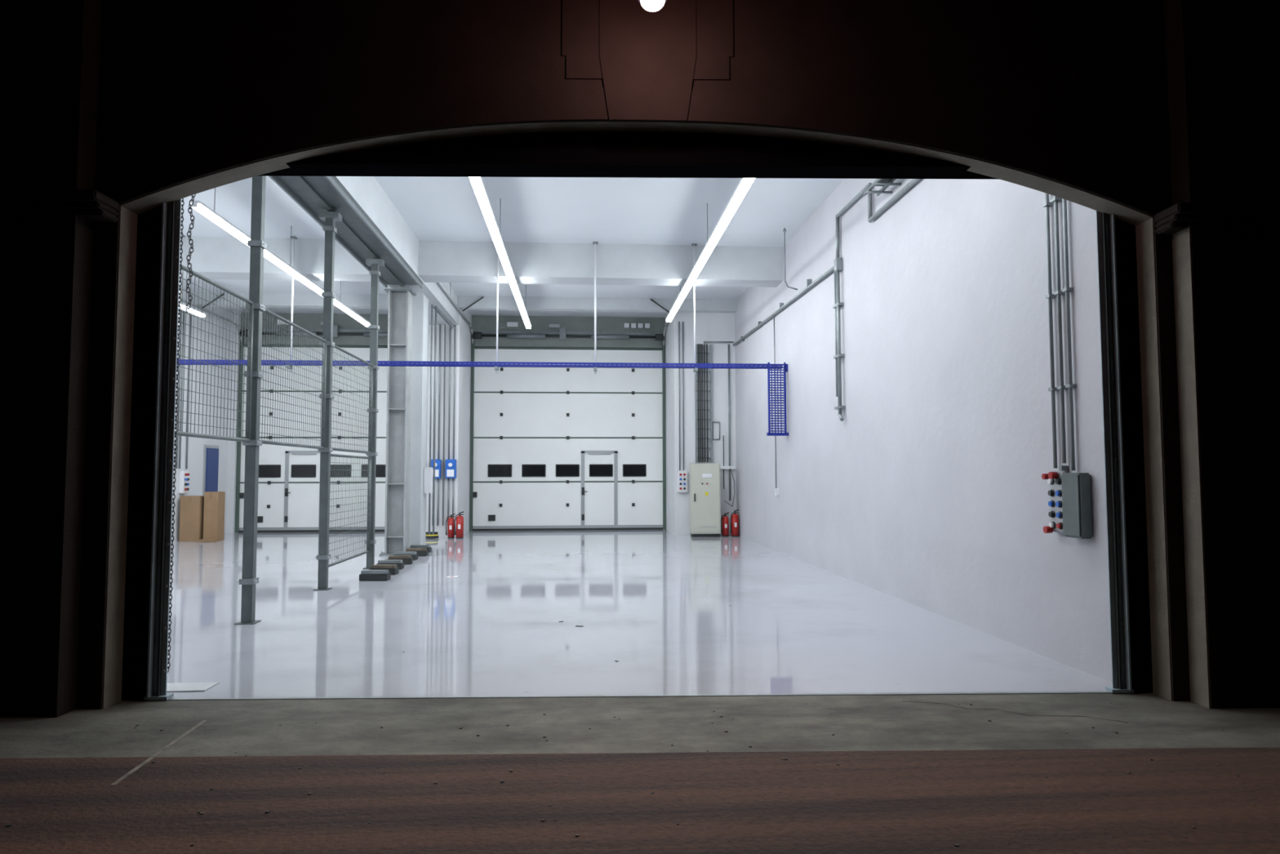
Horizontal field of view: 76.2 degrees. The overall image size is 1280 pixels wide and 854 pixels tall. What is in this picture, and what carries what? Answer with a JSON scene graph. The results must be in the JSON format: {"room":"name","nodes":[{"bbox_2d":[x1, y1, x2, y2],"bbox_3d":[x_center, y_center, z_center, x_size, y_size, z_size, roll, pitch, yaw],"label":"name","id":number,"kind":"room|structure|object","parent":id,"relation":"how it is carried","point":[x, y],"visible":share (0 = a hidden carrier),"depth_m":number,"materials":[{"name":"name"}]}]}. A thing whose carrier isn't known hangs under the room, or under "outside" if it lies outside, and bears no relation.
{"room":"street at night","nodes":[
{"label":"street at night","id":0,"kind":"room"},
{"bbox_2d":[171,288,231,542],"bbox_3d":[-10.934,-0.619,14.519,0.250,6.150,17.600,0,-3,-4],"label":"wall","id":1,"kind":"structure","parent":0,"point":[196,445],"depth_m":21.05,"materials":[{"name":"white paint"}]},
{"bbox_2d":[175,311,191,468],"bbox_3d":[-11.168,-0.905,19.992,0.040,3.850,0.540,0,-3,-4],"label":"bundle","id":2,"kind":"object","parent":1,"relation":"attached to","point":[184,317],"visible":0.8,"depth_m":19.92,"materials":[{"name":"metal"}]},
{"bbox_2d":[178,471,189,493],"bbox_3d":[-11.130,1.347,19.965,0.140,0.550,0.300,0,-3,-4],"label":"box","id":3,"kind":"object","parent":1,"relation":"attached to","point":[184,484],"visible":1,"depth_m":19.86,"materials":[{"name":"white plastic"}]},
{"bbox_2d":[202,444,218,495],"bbox_3d":[-11.240,1.668,21.445,0.132,2.380,0.800,0,-3,-4],"label":"door","id":4,"kind":"structure","parent":1,"relation":"in","point":[211,452],"depth_m":21.37,"materials":[{"name":"blue metal"}]},
{"bbox_2d":[191,292,737,312],"bbox_3d":[-4.354,-3.191,21.011,13.790,0.300,0.300,0,-3,-4],"label":"ceiling beam","id":5,"kind":"structure","parent":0,"point":[269,300],"depth_m":20.98,"materials":[{"name":"grey metal"}]},
{"bbox_2d":[225,309,736,537],"bbox_3d":[-4.409,-0.180,22.416,13.890,6.150,2.850,0,-3,-4],"label":"wall","id":6,"kind":"structure","parent":0,"point":[709,326],"depth_m":21.58,"materials":[{"name":"white paint"}]},
{"bbox_2d":[239,344,387,532],"bbox_3d":[-8.424,0.311,22.958,5.540,5.250,0.162,0,-3,-4],"label":"door","id":7,"kind":"structure","parent":6,"relation":"in","point":[289,484],"depth_m":22.91,"materials":[{"name":"grey metal"}]},
{"bbox_2d":[431,324,441,525],"bbox_3d":[-5.205,-0.143,20.845,0.260,5.300,0.160,0,-3,-4],"label":"switch box","id":8,"kind":"object","parent":6,"relation":"attached to","point":[437,462],"visible":0.62,"depth_m":20.84,"materials":[{"name":"blue plastic"}]},
{"bbox_2d":[441,324,445,525],"bbox_3d":[-5.258,-0.141,20.882,0.504,5.300,0.080,0,-3,-4],"label":"cable trunking","id":9,"kind":"object","parent":6,"relation":"attached to","point":[444,324],"visible":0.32,"depth_m":20.88,"materials":[{"name":"metal"}]},
{"bbox_2d":[444,324,456,520],"bbox_3d":[-4.826,-0.142,20.872,0.260,5.300,0.160,0,-3,-4],"label":"switch box","id":10,"kind":"object","parent":6,"relation":"attached to","point":[451,464],"visible":0.87,"depth_m":20.87,"materials":[{"name":"blue plastic"}]},
{"bbox_2d":[472,346,662,530],"bbox_3d":[-2.040,0.323,23.413,5.540,5.250,0.162,0,-3,-4],"label":"door","id":11,"kind":"structure","parent":6,"relation":"in","point":[555,448],"depth_m":23.42,"materials":[{"name":"grey metal"}]},
{"bbox_2d":[678,321,684,470],"bbox_3d":[1.084,-0.823,21.384,0.131,3.910,0.036,0,-3,-4],"label":"conduit","id":12,"kind":"object","parent":6,"relation":"attached to","point":[678,322],"visible":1,"depth_m":21.38,"materials":[{"name":"metal"}]},
{"bbox_2d":[676,471,687,492],"bbox_3d":[1.102,1.421,21.215,0.260,0.550,0.140,0,-3,-4],"label":"box","id":13,"kind":"object","parent":6,"relation":"attached to","point":[682,476],"visible":1,"depth_m":21.18,"materials":[{"name":"white plastic"}]},
{"bbox_2d":[694,341,733,462],"bbox_3d":[1.955,-0.670,21.396,1.020,3.182,0.102,0,-3,-4],"label":"cable tray","id":14,"kind":"object","parent":6,"relation":"attached to","point":[700,380],"visible":0.98,"depth_m":21.34,"materials":[{"name":"metal"}]},
{"bbox_2d":[712,421,719,439],"bbox_3d":[1.994,0.098,21.395,0.204,0.478,0.028,0,-3,-4],"label":"bracket","id":15,"kind":"object","parent":6,"relation":"attached to","point":[713,421],"visible":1,"depth_m":21.39,"materials":[{"name":"metal"}]},
{"bbox_2d":[720,344,735,506],"bbox_3d":[2.256,-0.050,21.373,0.420,4.259,0.159,0,-3,-4],"label":"conduit","id":16,"kind":"object","parent":6,"relation":"attached to","point":[723,467],"visible":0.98,"depth_m":21.35,"materials":[{"name":"metal"}]},
{"bbox_2d":[181,236,783,287],"bbox_3d":[-4.012,-3.276,16.220,13.790,0.680,0.600,0,-3,-4],"label":"ceiling beam","id":17,"kind":"structure","parent":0,"point":[211,257],"depth_m":16.09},
{"bbox_2d":[181,176,844,317],"bbox_3d":[-3.918,-3.792,14.916,14.190,0.200,18.171,0,-3,-4],"label":"ceiling","id":18,"kind":"structure","parent":0,"point":[547,210],"depth_m":14.43,"materials":[{"name":"paint"}]},
{"bbox_2d":[176,234,185,369],"bbox_3d":[-8.711,-2.352,15.380,0.100,2.600,0.240,0,-3,-4],"label":"rod","id":19,"kind":"object","parent":18,"relation":"hanging from","point":[180,283],"visible":0.22,"depth_m":15.44,"materials":[{"name":"metal"}]},
{"bbox_2d":[176,359,788,435],"bbox_3d":[-3.399,-0.557,15.630,12.640,1.440,0.149,0,-3,-4],"label":"cable tray","id":20,"kind":"object","parent":19,"relation":"hanging from","point":[380,363],"visible":0.81,"depth_m":15.84,"materials":[{"name":"blue metal"}]},
{"bbox_2d":[180,302,206,316],"bbox_3d":[-9.807,-3.333,13.344,0.136,0.870,11.612,0,-3,-4],"label":"ceiling lamp","id":21,"kind":"object","parent":18,"relation":"hanging from","point":[184,305],"visible":0.05,"depth_m":18.56,"materials":[{"name":"white plastic"}]},
{"bbox_2d":[190,187,250,244],"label":"ceiling lamp","id":22,"kind":"object","parent":18,"relation":"hanging from","point":[208,212],"depth_m":11.92,"materials":[{"name":"white plastic"}]},
{"bbox_2d":[285,235,297,371],"bbox_3d":[-6.636,-2.349,15.528,0.100,2.600,0.240,0,-3,-4],"label":"rod","id":23,"kind":"object","parent":18,"relation":"hanging from","point":[293,237],"visible":0.78,"depth_m":15.59,"materials":[{"name":"white metal"}]},
{"bbox_2d":[263,248,324,295],"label":"ceiling lamp","id":24,"kind":"object","parent":18,"relation":"hanging from","point":[268,255],"depth_m":14.93,"materials":[{"name":"white plastic"}]},
{"bbox_2d":[268,176,422,288],"bbox_3d":[-4.380,-3.123,11.466,0.720,0.110,9.900,0,-3,-4],"label":"girder","id":25,"kind":"object","parent":18,"relation":"attached to","point":[356,233],"visible":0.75,"depth_m":12.33,"materials":[{"name":"grey metal"}]},
{"bbox_2d":[333,297,370,327],"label":"ceiling lamp","id":26,"kind":"object","parent":18,"relation":"hanging from","point":[337,303],"depth_m":18.75,"materials":[{"name":"white plastic"}]},
{"bbox_2d":[333,176,458,324],"bbox_3d":[-4.550,-3.405,13.779,0.770,0.700,14.700,0,-3,-4],"label":"ceiling beam","id":27,"kind":"structure","parent":18,"relation":"attached to","point":[367,193],"depth_m":14.07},
{"bbox_2d":[494,252,498,373],"bbox_3d":[-2.766,-2.341,15.804,0.100,2.600,0.240,0,-3,-4],"label":"rod","id":28,"kind":"object","parent":18,"relation":"hanging from","point":[496,368],"visible":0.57,"depth_m":15.85,"materials":[{"name":"white metal"}]},
{"bbox_2d":[469,177,531,328],"bbox_3d":[-2.326,-3.328,13.727,0.136,0.870,14.112,0,-3,-4],"label":"ceiling lamp","id":29,"kind":"object","parent":18,"relation":"hanging from","point":[477,183],"visible":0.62,"depth_m":12.98,"materials":[{"name":"white plastic"}]},
{"bbox_2d":[592,241,598,373],"bbox_3d":[-0.871,-2.338,15.939,0.100,2.600,0.240,0,-3,-4],"label":"rod","id":30,"kind":"object","parent":18,"relation":"hanging from","point":[593,242],"visible":1,"depth_m":15.99,"materials":[{"name":"white metal"}]},
{"bbox_2d":[691,243,697,374],"bbox_3d":[1.084,-2.334,16.078,0.100,2.600,0.240,0,-3,-4],"label":"rod","id":31,"kind":"object","parent":18,"relation":"hanging from","point":[695,369],"visible":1,"depth_m":16.13,"materials":[{"name":"white metal"}]},
{"bbox_2d":[665,177,755,322],"bbox_3d":[1.155,-3.353,13.425,0.136,0.870,13.012,0,-3,-4],"label":"ceiling lamp","id":32,"kind":"object","parent":18,"relation":"hanging from","point":[744,184],"visible":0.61,"depth_m":12.96,"materials":[{"name":"white plastic"}]},
{"bbox_2d":[782,227,797,290],"bbox_3d":[2.789,-3.112,15.140,0.263,1.164,0.060,0,-3,-4],"label":"rod","id":33,"kind":"object","parent":18,"relation":"hanging from","point":[784,229],"visible":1,"depth_m":15.12,"materials":[{"name":"metal"}]},
{"bbox_2d":[166,529,1111,697],"bbox_3d":[-3.903,2.521,14.528,14.190,0.150,18.221,0,-3,-4],"label":"floor","id":34,"kind":"structure","parent":0,"point":[656,603],"depth_m":8.53,"materials":[{"name":"white concrete"}]},
{"bbox_2d":[178,495,204,541],"bbox_3d":[-10.879,2.228,19.932,0.460,1.086,0.504,0,-3,-4],"label":"cardboard box","id":35,"kind":"object","parent":34,"relation":"on","point":[192,507],"visible":0.81,"depth_m":19.69,"materials":[{"name":"brown cardboard"}]},
{"bbox_2d":[166,681,219,692],"bbox_3d":[-3.439,1.960,6.149,0.420,0.008,0.240,0,-3,-4],"label":"floor plate","id":36,"kind":"object","parent":34,"relation":"on","point":[175,686],"visible":0.64,"depth_m":6.14,"materials":[{"name":"metal"}]},
{"bbox_2d":[197,538,219,542],"bbox_3d":[-10.330,2.770,19.538,0.380,0.156,0.304,0,-3,-4],"label":"cardboard box","id":37,"kind":"object","parent":34,"relation":"on","point":[202,540],"visible":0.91,"depth_m":19.41,"materials":[{"name":"brown cardboard"}]},
{"bbox_2d":[203,491,225,540],"bbox_3d":[-10.415,2.179,19.968,0.330,1.186,0.404,0,-3,-4],"label":"cardboard box","id":38,"kind":"object","parent":34,"relation":"on","point":[214,501],"visible":0.86,"depth_m":19.79,"materials":[{"name":"brown cardboard"}]},
{"bbox_2d":[234,175,266,624],"bbox_3d":[-4.249,-0.541,8.987,0.280,5.330,0.200,0,-3,-4],"label":"fence post","id":39,"kind":"object","parent":34,"relation":"on","point":[248,580],"visible":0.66,"depth_m":8.93,"materials":[{"name":"metal"}]},
{"bbox_2d":[259,308,326,449],"bbox_3d":[-4.340,-0.522,10.269,0.040,1.540,2.390,0,-3,-4],"label":"mesh panel","id":40,"kind":"object","parent":39,"relation":"attached to","point":[324,371],"visible":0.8,"depth_m":10.30,"materials":[{"name":"metal"}]},
{"bbox_2d":[181,293,387,533],"bbox_3d":[-8.202,-0.314,19.854,5.560,6.140,6.273,0,-3,-4],"label":"door track","id":41,"kind":"object","parent":34,"relation":"on","point":[381,333],"visible":0.32,"depth_m":22.82,"materials":[{"name":"grey"}]},
{"bbox_2d":[313,211,342,590],"bbox_3d":[-4.431,-0.394,11.546,0.280,5.330,0.200,0,-3,-4],"label":"fence post","id":42,"kind":"object","parent":34,"relation":"on","point":[330,219],"visible":0.92,"depth_m":11.52,"materials":[{"name":"metal"}]},
{"bbox_2d":[328,453,371,567],"bbox_3d":[-4.519,1.252,12.730,0.040,1.620,2.380,0,-3,-4],"label":"mesh panel","id":43,"kind":"object","parent":42,"relation":"attached to","point":[337,455],"visible":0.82,"depth_m":12.79,"materials":[{"name":"metal"}]},
{"bbox_2d":[331,345,373,453],"bbox_3d":[-4.522,-0.375,12.824,0.040,1.540,2.380,0,-3,-4],"label":"mesh panel","id":44,"kind":"object","parent":42,"relation":"attached to","point":[371,392],"visible":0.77,"depth_m":12.92,"materials":[{"name":"metal"}]},
{"bbox_2d":[362,258,384,568],"bbox_3d":[-4.613,-0.247,14.095,0.280,5.330,0.200,0,-3,-4],"label":"fence post","id":45,"kind":"object","parent":34,"relation":"on","point":[375,264],"visible":0.84,"depth_m":14.09,"materials":[{"name":"metal"}]},
{"bbox_2d":[359,544,431,581],"bbox_3d":[-4.284,2.375,14.590,0.514,0.150,4.693,0,-3,-6],"label":"wheel stop","id":46,"kind":"object","parent":34,"relation":"on","point":[383,571],"visible":1,"depth_m":13.77,"materials":[{"name":"grey rubber"}]},
{"bbox_2d":[379,288,416,555],"bbox_3d":[-4.888,-0.111,16.538,0.560,5.340,0.520,0,-3,-4],"label":"steel column","id":47,"kind":"structure","parent":34,"relation":"on","point":[400,300],"depth_m":16.47,"materials":[{"name":"paint"}]},
{"bbox_2d":[408,292,428,547],"bbox_3d":[-4.858,-0.113,17.459,0.490,5.450,0.650,0,-3,-4],"label":"concrete pier","id":48,"kind":"object","parent":34,"relation":"on","point":[419,402],"visible":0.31,"depth_m":17.20,"materials":[{"name":"paint"}]},
{"bbox_2d":[423,304,455,534],"bbox_3d":[-4.634,-0.111,19.006,0.167,5.022,3.100,0,-3,-4],"label":"conduit","id":49,"kind":"object","parent":48,"relation":"attached to","point":[428,487],"visible":1,"depth_m":17.78,"materials":[{"name":"metal"}]},
{"bbox_2d":[425,531,438,538],"bbox_3d":[-5.219,2.700,20.409,0.380,0.147,0.380,0,-3,-4],"label":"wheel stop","id":50,"kind":"object","parent":34,"relation":"on","point":[431,535],"visible":0.78,"depth_m":20.26,"materials":[{"name":"yellow rubber"}]},
{"bbox_2d":[445,513,455,537],"bbox_3d":[-4.757,2.481,20.491,0.170,0.617,0.210,-3,-4,39],"label":"fire extinguisher","id":51,"kind":"object","parent":34,"relation":"on","point":[450,531],"visible":1,"depth_m":20.45,"materials":[{"name":"red metal"}]},
{"bbox_2d":[446,575,459,577],"bbox_3d":[-2.894,2.329,12.678,0.202,0.014,0.191,2,-4,-38],"label":"paper scrap","id":52,"kind":"object","parent":34,"relation":"on","point":[453,576],"visible":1,"depth_m":12.67,"materials":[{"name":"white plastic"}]},
{"bbox_2d":[453,511,464,538],"bbox_3d":[-4.514,2.446,20.417,0.190,0.677,0.206,-2,-4,29],"label":"fire extinguisher","id":53,"kind":"object","parent":34,"relation":"on","point":[460,519],"visible":1,"depth_m":20.35,"materials":[{"name":"red metal"}]},
{"bbox_2d":[437,282,680,531],"bbox_3d":[-1.818,-0.302,20.309,5.560,6.140,6.273,0,-3,-4],"label":"door track","id":54,"kind":"object","parent":34,"relation":"on","point":[562,334],"visible":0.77,"depth_m":23.41,"materials":[{"name":"grey"}]},
{"bbox_2d":[166,691,1111,700],"bbox_3d":[0.033,1.938,5.891,6.800,0.005,0.040,0,-3,-1],"label":"threshold strip","id":55,"kind":"object","parent":34,"relation":"on","point":[1003,692],"visible":1,"depth_m":5.88,"materials":[{"name":"metal"}]},
{"bbox_2d":[689,463,720,537],"bbox_3d":[1.666,1.867,20.884,0.740,1.860,0.470,0,-3,-4],"label":"tall cabinet","id":56,"kind":"object","parent":34,"relation":"on","point":[704,478],"visible":1,"depth_m":20.69,"materials":[{"name":"beige metal"}]},
{"bbox_2d":[720,511,728,536],"bbox_3d":[2.172,2.488,20.884,0.170,0.617,0.210,-3,-4,39],"label":"fire extinguisher","id":57,"kind":"object","parent":34,"relation":"on","point":[724,520],"visible":1,"depth_m":20.83,"materials":[{"name":"red metal"}]},
{"bbox_2d":[729,509,738,536],"bbox_3d":[2.423,2.450,20.863,0.193,0.689,0.206,-2,-4,28],"label":"fire extinguisher","id":58,"kind":"object","parent":34,"relation":"on","point":[734,520],"visible":1,"depth_m":20.79,"materials":[{"name":"red metal"}]},
{"bbox_3d":[-4.068,-0.687,6.457,0.280,5.330,0.200,0,-3,-4],"label":"fence post","id":59,"kind":"object","parent":34,"relation":"on","visible":0},
{"bbox_2d":[174,263,253,442],"bbox_3d":[-4.159,-0.669,7.725,0.040,1.540,2.360,0,-3,-4],"label":"mesh panel","id":60,"kind":"object","parent":59,"relation":"attached to","point":[186,433],"visible":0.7,"depth_m":8.12,"materials":[{"name":"metal"}]},
{"bbox_2d":[0,0,1279,717],"bbox_3d":[-1.492,-2.063,5.881,22.000,8.000,0.419,0,-3,-1],"label":"wall","id":61,"kind":"structure","parent":0,"point":[1181,98],"depth_m":5.83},
{"bbox_2d":[44,189,118,222],"bbox_3d":[-3.862,-1.526,5.649,0.350,0.150,0.264,0,-3,-1],"label":"pillar capital","id":62,"kind":"structure","parent":61,"relation":"attached to","point":[91,205],"depth_m":5.57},
{"bbox_2d":[119,0,1154,215],"bbox_3d":[0.018,-2.396,5.894,7.420,1.740,0.021,0,-3,-1],"label":"trim","id":63,"kind":"structure","parent":61,"relation":"attached to","point":[647,63],"depth_m":5.90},
{"bbox_2d":[638,0,666,11],"bbox_3d":[0.062,-3.051,5.570,0.190,0.730,0.725,0,-3,-4],"label":"wall lamp","id":64,"kind":"object","parent":61,"relation":"attached to","point":[648,5],"depth_m":5.26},
{"bbox_2d":[1155,202,1227,234],"bbox_3d":[3.906,-1.476,5.790,0.350,0.150,0.264,0,-3,-1],"label":"pillar capital","id":65,"kind":"structure","parent":61,"relation":"attached to","point":[1174,219],"depth_m":5.71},
{"bbox_2d":[0,746,1279,853],"bbox_3d":[-1.364,1.639,-0.730,26.000,0.150,10.800,0,-3,-1],"label":"road","id":66,"kind":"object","parent":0,"point":[980,801],"visible":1,"depth_m":3.97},
{"bbox_2d":[110,720,206,785],"bbox_3d":[-2.782,1.882,4.774,0.025,0.002,1.120,0,-3,-6],"label":"joint","id":67,"kind":"object","parent":66,"relation":"on","point":[160,751],"visible":1,"depth_m":4.67,"materials":[{"name":"paint"}]},
{"bbox_2d":[0,693,1279,758],"bbox_3d":[-1.476,1.983,5.259,22.000,0.150,1.200,0,-3,-1],"label":"apron","id":68,"kind":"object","parent":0,"point":[859,722],"visible":0.75,"depth_m":5.17,"materials":[{"name":"concrete"}]},
{"bbox_2d":[5,702,1239,846],"bbox_3d":[0.086,1.856,4.475,7.151,0.006,2.262,0,-3,-4],"label":"litter","id":69,"kind":"object","parent":68,"relation":"on","point":[721,716],"visible":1,"depth_m":4.36,"materials":[{"name":"grey rubber"}]},
{"bbox_2d":[902,700,1128,722],"bbox_3d":[2.485,1.912,5.482,1.387,0.006,0.107,-1,-4,21],"label":"crack","id":70,"kind":"object","parent":68,"relation":"on","point":[902,700],"depth_m":5.44,"materials":[{"name":"grey concrete"}]},
{"bbox_2d":[734,178,1111,682],"bbox_3d":[3.091,-0.610,15.228,0.250,6.150,18.180,0,-3,-4],"label":"wall","id":71,"kind":"structure","parent":0,"point":[930,492],"depth_m":9.29,"materials":[{"name":"paint"}]},
{"bbox_2d":[773,315,778,495],"bbox_3d":[2.815,-0.453,16.897,0.063,3.730,0.100,0,-3,-4],"label":"conduit","id":72,"kind":"object","parent":71,"relation":"attached to","point":[776,490],"visible":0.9,"depth_m":16.84,"materials":[{"name":"metal"}]},
{"bbox_2d":[733,178,920,421],"bbox_3d":[2.989,-1.620,14.215,0.101,3.256,14.500,0,-3,-4],"label":"pipe","id":73,"kind":"object","parent":71,"relation":"attached to","point":[837,267],"visible":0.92,"depth_m":12.66,"materials":[{"name":"metal"}]},
{"bbox_2d":[862,178,901,195],"bbox_3d":[3.147,-3.123,10.296,0.330,0.118,1.100,0,-3,-4],"label":"bracket","id":74,"kind":"object","parent":71,"relation":"attached to","point":[886,183],"visible":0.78,"depth_m":10.47,"materials":[{"name":"metal"}]},
{"bbox_2d":[1042,192,1058,468],"bbox_3d":[3.522,-1.358,7.018,0.060,3.420,0.060,0,-3,-4],"label":"vertical conduit","id":75,"kind":"object","parent":71,"relation":"attached to","point":[1046,205],"visible":0.82,"depth_m":6.97,"materials":[{"name":"metal"}]},
{"bbox_2d":[1050,195,1067,462],"bbox_3d":[3.532,-1.385,6.889,0.060,3.380,0.060,0,-3,-4],"label":"vertical conduit","id":76,"kind":"object","parent":71,"relation":"attached to","point":[1055,200],"visible":0.81,"depth_m":6.84,"materials":[{"name":"metal"}]},
{"bbox_2d":[1041,465,1093,538],"bbox_3d":[3.510,0.609,6.725,0.120,0.580,0.524,0,-3,-4],"label":"electrical control box","id":77,"kind":"object","parent":71,"relation":"attached to","point":[1070,513],"visible":1,"depth_m":6.59,"materials":[{"name":"metal"}]},
{"bbox_2d":[1062,198,1076,470],"bbox_3d":[3.540,-1.362,6.768,0.060,3.440,0.060,0,-3,-4],"label":"vertical conduit","id":78,"kind":"object","parent":71,"relation":"attached to","point":[1067,290],"visible":0.66,"depth_m":6.72,"materials":[{"name":"metal"}]},
{"bbox_3d":[-2.795,-1.296,6.099,15.786,6.500,0.980,0,-3,-4],"label":"wall","id":79,"kind":"structure","parent":0,"visible":0},
{"bbox_2d":[143,198,182,700],"bbox_3d":[-3.444,0.017,5.979,0.164,3.853,0.200,0,-3,-4],"label":"channel","id":80,"kind":"object","parent":79,"relation":"attached to","point":[161,548],"visible":0.94,"depth_m":5.91,"materials":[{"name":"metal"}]},
{"bbox_2d":[167,194,195,672],"bbox_3d":[-3.592,-0.412,6.385,0.240,4.569,0.096,0,-3,-4],"label":"chain","id":81,"kind":"object","parent":79,"relation":"hanging from","point":[193,196],"visible":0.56,"depth_m":6.37,"materials":[{"name":"galvanised steel"},{"name":"dark steel"}]},
{"bbox_2d":[257,130,999,179],"bbox_3d":[0.023,-2.286,6.161,7.020,0.730,0.255,0,-3,-1],"label":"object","id":82,"kind":"object","parent":79,"relation":"attached to","point":[621,154],"visible":0.21,"depth_m":6.06,"materials":[{"name":"black paint"}]},
{"bbox_2d":[1095,210,1133,693],"bbox_3d":[3.495,0.009,6.104,0.164,3.853,0.200,0,-3,-4],"label":"channel","id":83,"kind":"object","parent":79,"relation":"attached to","point":[1105,224],"visible":0.95,"depth_m":6.04,"materials":[{"name":"black metal"}]}
]}

